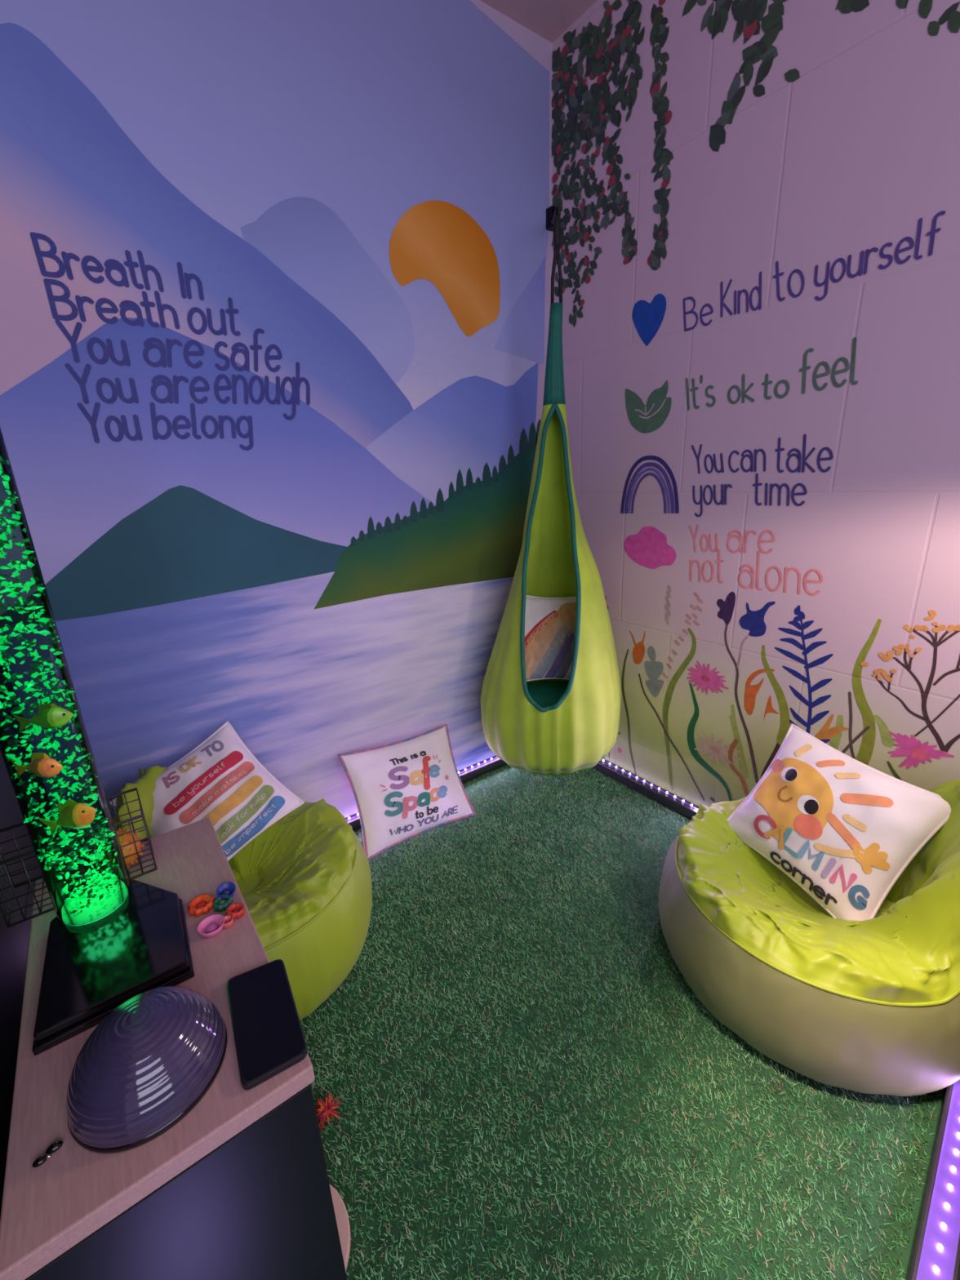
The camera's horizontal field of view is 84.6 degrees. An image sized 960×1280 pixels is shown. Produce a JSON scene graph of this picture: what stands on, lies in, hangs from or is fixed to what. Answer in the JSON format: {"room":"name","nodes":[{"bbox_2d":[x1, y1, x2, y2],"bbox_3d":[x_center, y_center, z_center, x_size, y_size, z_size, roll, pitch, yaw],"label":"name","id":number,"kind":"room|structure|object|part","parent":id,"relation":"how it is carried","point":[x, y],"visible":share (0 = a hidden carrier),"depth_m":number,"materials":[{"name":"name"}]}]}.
{"room":"sensory room","nodes":[
{"label":"sensory room","id":0,"kind":"room"},
{"bbox_2d":[0,0,552,863],"bbox_3d":[-0.728,-0.501,1.447,2.670,2.518,0.123,-14,21,-34],"label":"wall","id":1,"kind":"structure","parent":0,"point":[275,275],"depth_m":1.43,"materials":[{"name":"paint"}]},
{"bbox_2d":[345,756,497,821],"bbox_3d":[-0.324,0.595,1.962,1.590,0.008,0.012,-14,21,-34],"label":"led strip","id":2,"kind":"object","parent":1,"relation":"attached to","point":[495,757],"visible":0.18,"depth_m":2.16,"materials":[{"name":"purple"}]},
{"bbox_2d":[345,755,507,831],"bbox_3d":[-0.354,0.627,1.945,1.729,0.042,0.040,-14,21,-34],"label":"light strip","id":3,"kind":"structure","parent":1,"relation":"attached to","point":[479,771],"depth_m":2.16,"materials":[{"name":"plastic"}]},
{"bbox_2d":[480,0,597,43],"bbox_3d":[0.203,-1.389,-0.211,2.670,0.080,3.420,-14,21,-34],"label":"ceiling","id":4,"kind":"structure","parent":0,"point":[548,19],"depth_m":1.60,"materials":[{"name":"paint"}]},
{"bbox_2d":[300,764,945,1279],"bbox_3d":[0.301,1.093,0.550,2.670,0.080,3.420,-14,21,-34],"label":"floor","id":5,"kind":"structure","parent":0,"point":[904,1252],"depth_m":1.03,"materials":[{"name":"green carpet"}]},
{"bbox_2d":[0,658,69,1218],"bbox_3d":[-0.891,0.523,0.641,0.528,1.045,1.292,-14,21,-34],"label":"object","id":6,"kind":"object","parent":5,"relation":"on","point":[14,940],"visible":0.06,"depth_m":0.81,"materials":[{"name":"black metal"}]},
{"bbox_2d":[0,817,346,1279],"bbox_3d":[-0.414,0.693,0.761,0.245,0.616,0.532,-14,21,-34],"label":"desk","id":7,"kind":"object","parent":5,"relation":"on","point":[237,1188],"visible":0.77,"depth_m":0.51,"materials":[{"name":"brown wood"}]},
{"bbox_2d":[31,1140,63,1167],"bbox_3d":[-0.383,0.456,0.468,0.010,0.007,0.022,5,19,24],"label":"spinner","id":8,"kind":"object","parent":7,"relation":"on","point":[54,1147],"visible":1,"depth_m":0.47,"materials":[{"name":"metal"}]},
{"bbox_2d":[0,787,156,928],"bbox_3d":[-0.602,0.317,0.790,0.178,0.100,0.097,-14,21,-34],"label":"wire basket","id":9,"kind":"object","parent":7,"relation":"on","point":[4,861],"visible":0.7,"depth_m":0.78,"materials":[{"name":"metal"}]},
{"bbox_2d":[93,827,144,872],"bbox_3d":[-0.554,0.323,0.809,0.066,0.066,0.066,-14,21,-34],"label":"ball","id":10,"kind":"object","parent":9,"relation":"in","point":[126,838],"visible":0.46,"depth_m":0.80,"materials":[{"name":"orange rubber"}]},
{"bbox_2d":[0,426,194,1055],"bbox_3d":[-0.490,-0.126,0.523,0.158,1.094,0.227,-14,21,-34],"label":"tube","id":11,"kind":"object","parent":7,"relation":"on","point":[117,939],"visible":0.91,"depth_m":0.65,"materials":[{"name":"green plastic"}]},
{"bbox_2d":[10,752,62,777],"bbox_3d":[-0.525,0.149,0.626,0.058,0.033,0.012,-2,17,2],"label":"fish","id":12,"kind":"object","parent":11,"relation":"in","point":[42,765],"visible":1,"depth_m":0.62},
{"bbox_2d":[13,702,73,733],"bbox_3d":[-0.511,0.090,0.620,0.055,0.031,0.011,-9,18,-20],"label":"fish","id":13,"kind":"object","parent":11,"relation":"in","point":[51,716],"visible":1,"depth_m":0.62},
{"bbox_2d":[38,799,95,837],"bbox_3d":[-0.515,0.224,0.660,0.073,0.054,0.015,-3,17,-2],"label":"fish","id":14,"kind":"object","parent":11,"relation":"in","point":[73,815],"visible":1,"depth_m":0.65},
{"bbox_3d":[-0.468,0.392,0.679,0.159,0.010,0.222,-14,21,-34],"label":"foot plate","id":15,"kind":"part","parent":11,"relation":"part of","materials":[{"name":"black plastic"}]},
{"bbox_2d":[66,986,226,1153],"bbox_3d":[-0.333,0.401,0.523,0.139,0.074,0.139,-14,21,-34],"label":"dome light","id":16,"kind":"object","parent":7,"relation":"on","point":[152,1060],"visible":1,"depth_m":0.49,"materials":[{"name":"plastic"}]},
{"bbox_3d":[-0.257,0.751,0.558,0.235,0.572,0.004,-14,21,-34],"label":"panel","id":17,"kind":"part","parent":7,"relation":"part of","materials":[{"name":"black wood"}]},
{"bbox_2d":[187,893,215,916],"bbox_3d":[-0.390,0.370,0.739,0.035,0.010,0.035,-14,21,-34],"label":"disc","id":18,"kind":"object","parent":7,"relation":"on","point":[201,904],"visible":1,"depth_m":0.73,"materials":[{"name":"plastic"}]},
{"bbox_2d":[196,914,224,937],"bbox_3d":[-0.356,0.381,0.700,0.033,0.010,0.033,-14,21,-34],"label":"disc","id":19,"kind":"object","parent":7,"relation":"on","point":[211,926],"visible":1,"depth_m":0.70,"materials":[{"name":"plastic"}]},
{"bbox_2d":[213,893,232,912],"bbox_3d":[-0.361,0.369,0.741,0.025,0.010,0.026,-14,21,-34],"label":"disc","id":20,"kind":"object","parent":7,"relation":"on","point":[220,904],"visible":1,"depth_m":0.74,"materials":[{"name":"plastic"}]},
{"bbox_2d":[216,881,235,899],"bbox_3d":[-0.363,0.361,0.755,0.025,0.016,0.025,8,20,31],"label":"disc","id":21,"kind":"object","parent":7,"relation":"on","point":[228,887],"visible":1,"depth_m":0.76,"materials":[{"name":"plastic"}]},
{"bbox_2d":[220,915,233,928],"bbox_3d":[-0.339,0.378,0.707,0.015,0.010,0.015,-14,21,-34],"label":"disc","id":22,"kind":"object","parent":7,"relation":"on","point":[228,922],"visible":1,"depth_m":0.70,"materials":[{"name":"plastic"}]},
{"bbox_2d":[226,902,244,919],"bbox_3d":[-0.335,0.371,0.722,0.025,0.015,0.024,-10,19,-24],"label":"disc","id":23,"kind":"object","parent":7,"relation":"on","point":[236,910],"visible":1,"depth_m":0.72,"materials":[{"name":"plastic"}]},
{"bbox_2d":[226,959,307,1089],"bbox_3d":[-0.237,0.414,0.580,0.064,0.009,0.136,-12,20,-29],"label":"phone","id":24,"kind":"object","parent":7,"relation":"on","point":[269,1039],"visible":1,"depth_m":0.57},
{"bbox_2d":[299,764,942,1279],"bbox_3d":[0.091,0.867,1.159,1.933,0.011,1.836,-14,21,-34],"label":"artificial grass","id":25,"kind":"structure","parent":5,"relation":"on","point":[505,789],"depth_m":1.08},
{"bbox_2d":[111,764,372,1020],"bbox_3d":[-0.606,0.586,1.339,0.629,0.494,0.633,-14,21,-34],"label":"bean bag chair","id":26,"kind":"object","parent":25,"relation":"on","point":[304,882],"visible":0.45,"depth_m":1.27,"materials":[{"name":"fabric"}]},
{"bbox_2d":[108,720,304,861],"bbox_3d":[-0.701,0.420,1.371,0.258,0.291,0.377,13,23,41],"label":"pillow","id":27,"kind":"object","parent":26,"relation":"on","point":[220,780],"visible":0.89,"depth_m":1.35,"materials":[{"name":"white fabric"}]},
{"bbox_3d":[-0.608,0.490,1.309,0.567,0.297,0.569,-14,21,-34],"label":"seat panel","id":28,"kind":"part","parent":26,"relation":"part of","materials":[{"name":"fabric"}]},
{"bbox_3d":[-0.604,0.631,1.352,0.631,0.400,0.633,-14,21,-34],"label":"panel","id":29,"kind":"part","parent":26,"relation":"part of","materials":[{"name":"fabric"}]},
{"bbox_2d":[315,1093,342,1130],"bbox_3d":[-0.298,0.908,1.019,0.060,0.032,0.058,-14,21,-34],"label":"toy","id":30,"kind":"object","parent":25,"relation":"on","point":[325,1111],"visible":0.93,"depth_m":1.01,"materials":[{"name":"orange rubber"}]},
{"bbox_2d":[329,1184,351,1271],"bbox_3d":[-0.244,0.961,0.876,0.043,0.014,0.162,-14,21,-34],"label":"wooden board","id":31,"kind":"object","parent":25,"relation":"on","point":[340,1211],"visible":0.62,"depth_m":0.86,"materials":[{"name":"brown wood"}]},
{"bbox_2d":[337,724,475,860],"bbox_3d":[-0.237,0.501,1.815,0.436,0.308,0.204,-14,21,-34],"label":"pillow","id":32,"kind":"object","parent":25,"relation":"on","point":[402,790],"visible":1,"depth_m":1.77,"materials":[{"name":"white fabric"}]},
{"bbox_2d":[657,778,959,1096],"bbox_3d":[0.783,0.533,1.226,0.677,0.557,0.682,-14,21,-34],"label":"bean bag chair","id":33,"kind":"object","parent":25,"relation":"on","point":[872,1006],"visible":0.66,"depth_m":1.03,"materials":[{"name":"fabric"}]},
{"bbox_3d":[0.783,0.446,1.196,0.610,0.372,0.623,-14,21,-34],"label":"seat panel","id":34,"kind":"part","parent":33,"relation":"part of","materials":[{"name":"fabric"}]},
{"bbox_2d":[726,723,951,920],"bbox_3d":[0.833,0.436,1.267,0.239,0.337,0.397,-11,19,-26],"label":"pillow","id":35,"kind":"object","parent":33,"relation":"on","point":[842,828],"visible":0.98,"depth_m":1.21,"materials":[{"name":"white fabric"}]},
{"bbox_2d":[551,0,959,807],"bbox_3d":[1.307,-0.396,0.839,0.125,2.519,3.309,-14,21,-34],"label":"wall","id":36,"kind":"structure","parent":0,"point":[757,202],"depth_m":1.40,"materials":[{"name":"paint"}]},
{"bbox_2d":[480,214,621,775],"bbox_3d":[0.237,-0.393,1.794,0.516,1.770,0.517,-14,21,-34],"label":"swing","id":37,"kind":"object","parent":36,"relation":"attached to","point":[543,726],"visible":0.98,"depth_m":1.78,"materials":[{"name":"fabric"}]},
{"bbox_2d":[527,680,568,707],"bbox_3d":[0.272,0.294,2.004,0.444,0.240,0.444,-14,21,-34],"label":"seat cushion","id":38,"kind":"object","parent":37,"relation":"on","point":[545,693],"depth_m":1.95,"materials":[{"name":"teal fabric"}]},
{"bbox_2d":[524,595,576,681],"bbox_3d":[0.279,-0.010,1.963,0.283,0.307,0.175,-2,17,0],"label":"pillow","id":39,"kind":"object","parent":37,"relation":"in","point":[549,622],"visible":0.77,"depth_m":1.93,"materials":[{"name":"multicoloured fabric"}]},
{"bbox_3d":[0.225,-0.251,1.688,0.198,0.955,0.228,-1,17,5],"label":"opening trim","id":40,"kind":"part","parent":37,"relation":"part of","materials":[{"name":"teal fabric"}]},
{"bbox_3d":[0.269,0.419,2.043,0.465,0.070,0.469,-14,21,-34],"label":"panel","id":41,"kind":"part","parent":37,"relation":"part of","materials":[{"name":"fabric"}]},
{"bbox_2d":[546,205,558,231],"bbox_3d":[0.242,-1.327,1.632,0.041,0.183,0.424,-1,17,3],"label":"wall hook","id":42,"kind":"object","parent":36,"relation":"attached to","point":[552,211],"visible":0.89,"depth_m":1.66,"materials":[{"name":"black metal"}]},
{"bbox_3d":[0.238,-1.343,1.690,0.011,0.159,0.381,-1,17,6],"label":"hook arm","id":43,"kind":"part","parent":42,"relation":"part of","materials":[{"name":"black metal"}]},
{"bbox_3d":[0.576,0.279,2.028,0.001,0.504,0.091,-14,21,-34],"label":"painted stem","id":44,"kind":"part","parent":36,"relation":"part of","materials":[{"name":"green paint"}]},
{"bbox_2d":[591,759,698,820],"bbox_3d":[0.771,0.616,1.837,0.040,0.042,1.459,-14,21,-34],"label":"baseboard","id":45,"kind":"structure","parent":36,"relation":"attached to","point":[687,811],"depth_m":1.99,"materials":[{"name":"black plastic"}]},
{"bbox_2d":[601,760,697,809],"bbox_3d":[0.739,0.580,1.873,0.012,0.008,1.370,-14,21,-34],"label":"led strip","id":46,"kind":"object","parent":36,"relation":"attached to","point":[603,761],"visible":0.37,"depth_m":1.99,"materials":[{"name":"purple"}]},
{"bbox_2d":[644,645,663,697],"bbox_3d":[0.626,0.116,1.897,0.001,0.190,0.085,-14,21,-34],"label":"flower","id":47,"kind":"object","parent":36,"relation":"on","point":[653,655],"depth_m":1.90,"materials":[{"name":"grey paint"}]},
{"bbox_3d":[0.677,0.479,1.956,0.001,0.147,0.508,-14,21,-34],"label":"painted stem","id":48,"kind":"part","parent":36,"relation":"part of","materials":[{"name":"paint"}]},
{"bbox_3d":[0.639,-0.119,1.793,0.001,0.137,0.027,-14,21,-34],"label":"painted stem","id":49,"kind":"part","parent":36,"relation":"part of","materials":[{"name":"paint"}]},
{"bbox_3d":[0.685,0.342,1.895,0.001,0.390,0.303,-14,21,-34],"label":"painted stem","id":50,"kind":"part","parent":36,"relation":"part of","materials":[{"name":"paint"}]},
{"bbox_3d":[0.690,0.253,1.855,0.001,0.624,0.108,-14,21,-34],"label":"painted grass blade","id":51,"kind":"part","parent":36,"relation":"part of","materials":[{"name":"green paint"}]},
{"bbox_3d":[0.680,-0.008,1.775,0.001,0.322,0.130,-14,21,-34],"label":"painted stem","id":52,"kind":"part","parent":36,"relation":"part of","materials":[{"name":"paint"}]},
{"bbox_3d":[0.775,0.354,1.770,0.001,0.395,0.195,-14,21,-34],"label":"painted grass blade","id":53,"kind":"part","parent":36,"relation":"part of","materials":[{"name":"green paint"}]},
{"bbox_3d":[0.836,0.408,1.701,0.001,0.180,0.080,-14,21,-34],"label":"painted stem","id":54,"kind":"part","parent":36,"relation":"part of","materials":[{"name":"orange paint"}]},
{"bbox_3d":[0.829,0.344,1.690,0.001,0.278,0.077,-14,21,-34],"label":"painted grass blade","id":55,"kind":"part","parent":36,"relation":"part of","materials":[{"name":"green paint"}]},
{"bbox_3d":[0.894,0.370,1.605,0.001,0.193,0.065,-14,21,-34],"label":"painted stem","id":56,"kind":"part","parent":36,"relation":"part of","materials":[{"name":"paint"}]},
{"bbox_3d":[0.873,0.167,1.561,0.001,0.296,0.108,-14,21,-34],"label":"painted grass blade","id":57,"kind":"part","parent":36,"relation":"part of","materials":[{"name":"green paint"}]},
{"bbox_3d":[0.929,0.316,1.535,0.001,0.334,0.428,-14,21,-34],"label":"painted grass blade","id":58,"kind":"part","parent":36,"relation":"part of","materials":[{"name":"green paint"}]},
{"bbox_2d":[813,714,848,739],"bbox_3d":[0.967,0.248,1.455,0.001,0.094,0.082,-14,21,-34],"label":"flower","id":59,"kind":"object","parent":36,"relation":"on","point":[826,726],"depth_m":1.45,"materials":[{"name":"orange paint"}]},
{"bbox_3d":[1.000,0.240,1.405,0.001,0.203,0.062,-14,21,-34],"label":"painted stem","id":60,"kind":"part","parent":36,"relation":"part of","materials":[{"name":"paint"}]},
{"bbox_3d":[1.002,0.149,1.369,0.001,0.420,0.076,-14,21,-34],"label":"painted grass blade","id":61,"kind":"part","parent":36,"relation":"part of","materials":[{"name":"green paint"}]},
{"bbox_3d":[1.063,0.339,1.351,0.001,0.048,0.040,-14,21,-34],"label":"painted stem","id":62,"kind":"part","parent":36,"relation":"part of","materials":[{"name":"green paint"}]},
{"bbox_2d":[888,731,954,768],"bbox_3d":[1.082,0.284,1.303,0.001,0.095,0.132,-14,21,-34],"label":"flower","id":63,"kind":"object","parent":36,"relation":"on","point":[906,749],"depth_m":1.30,"materials":[{"name":"pink paint"}]},
{"bbox_3d":[0.908,0.647,0.852,0.950,0.550,0.170,-14,21,-34],"label":"wall","id":64,"kind":"structure","parent":0,"visible":0},
{"bbox_2d":[905,1083,959,1279],"bbox_3d":[0.859,0.883,0.947,0.885,0.046,0.052,-17,23,-40],"label":"baseboard","id":65,"kind":"structure","parent":64,"relation":"attached to","point":[917,1247],"depth_m":0.85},
{"bbox_2d":[915,1079,959,1279],"bbox_3d":[0.845,0.862,0.928,0.840,0.008,0.036,-17,23,-40],"label":"led strip","id":66,"kind":"object","parent":64,"relation":"attached to","point":[940,1242],"visible":1,"depth_m":0.83,"materials":[{"name":"purple plastic"}]}
]}

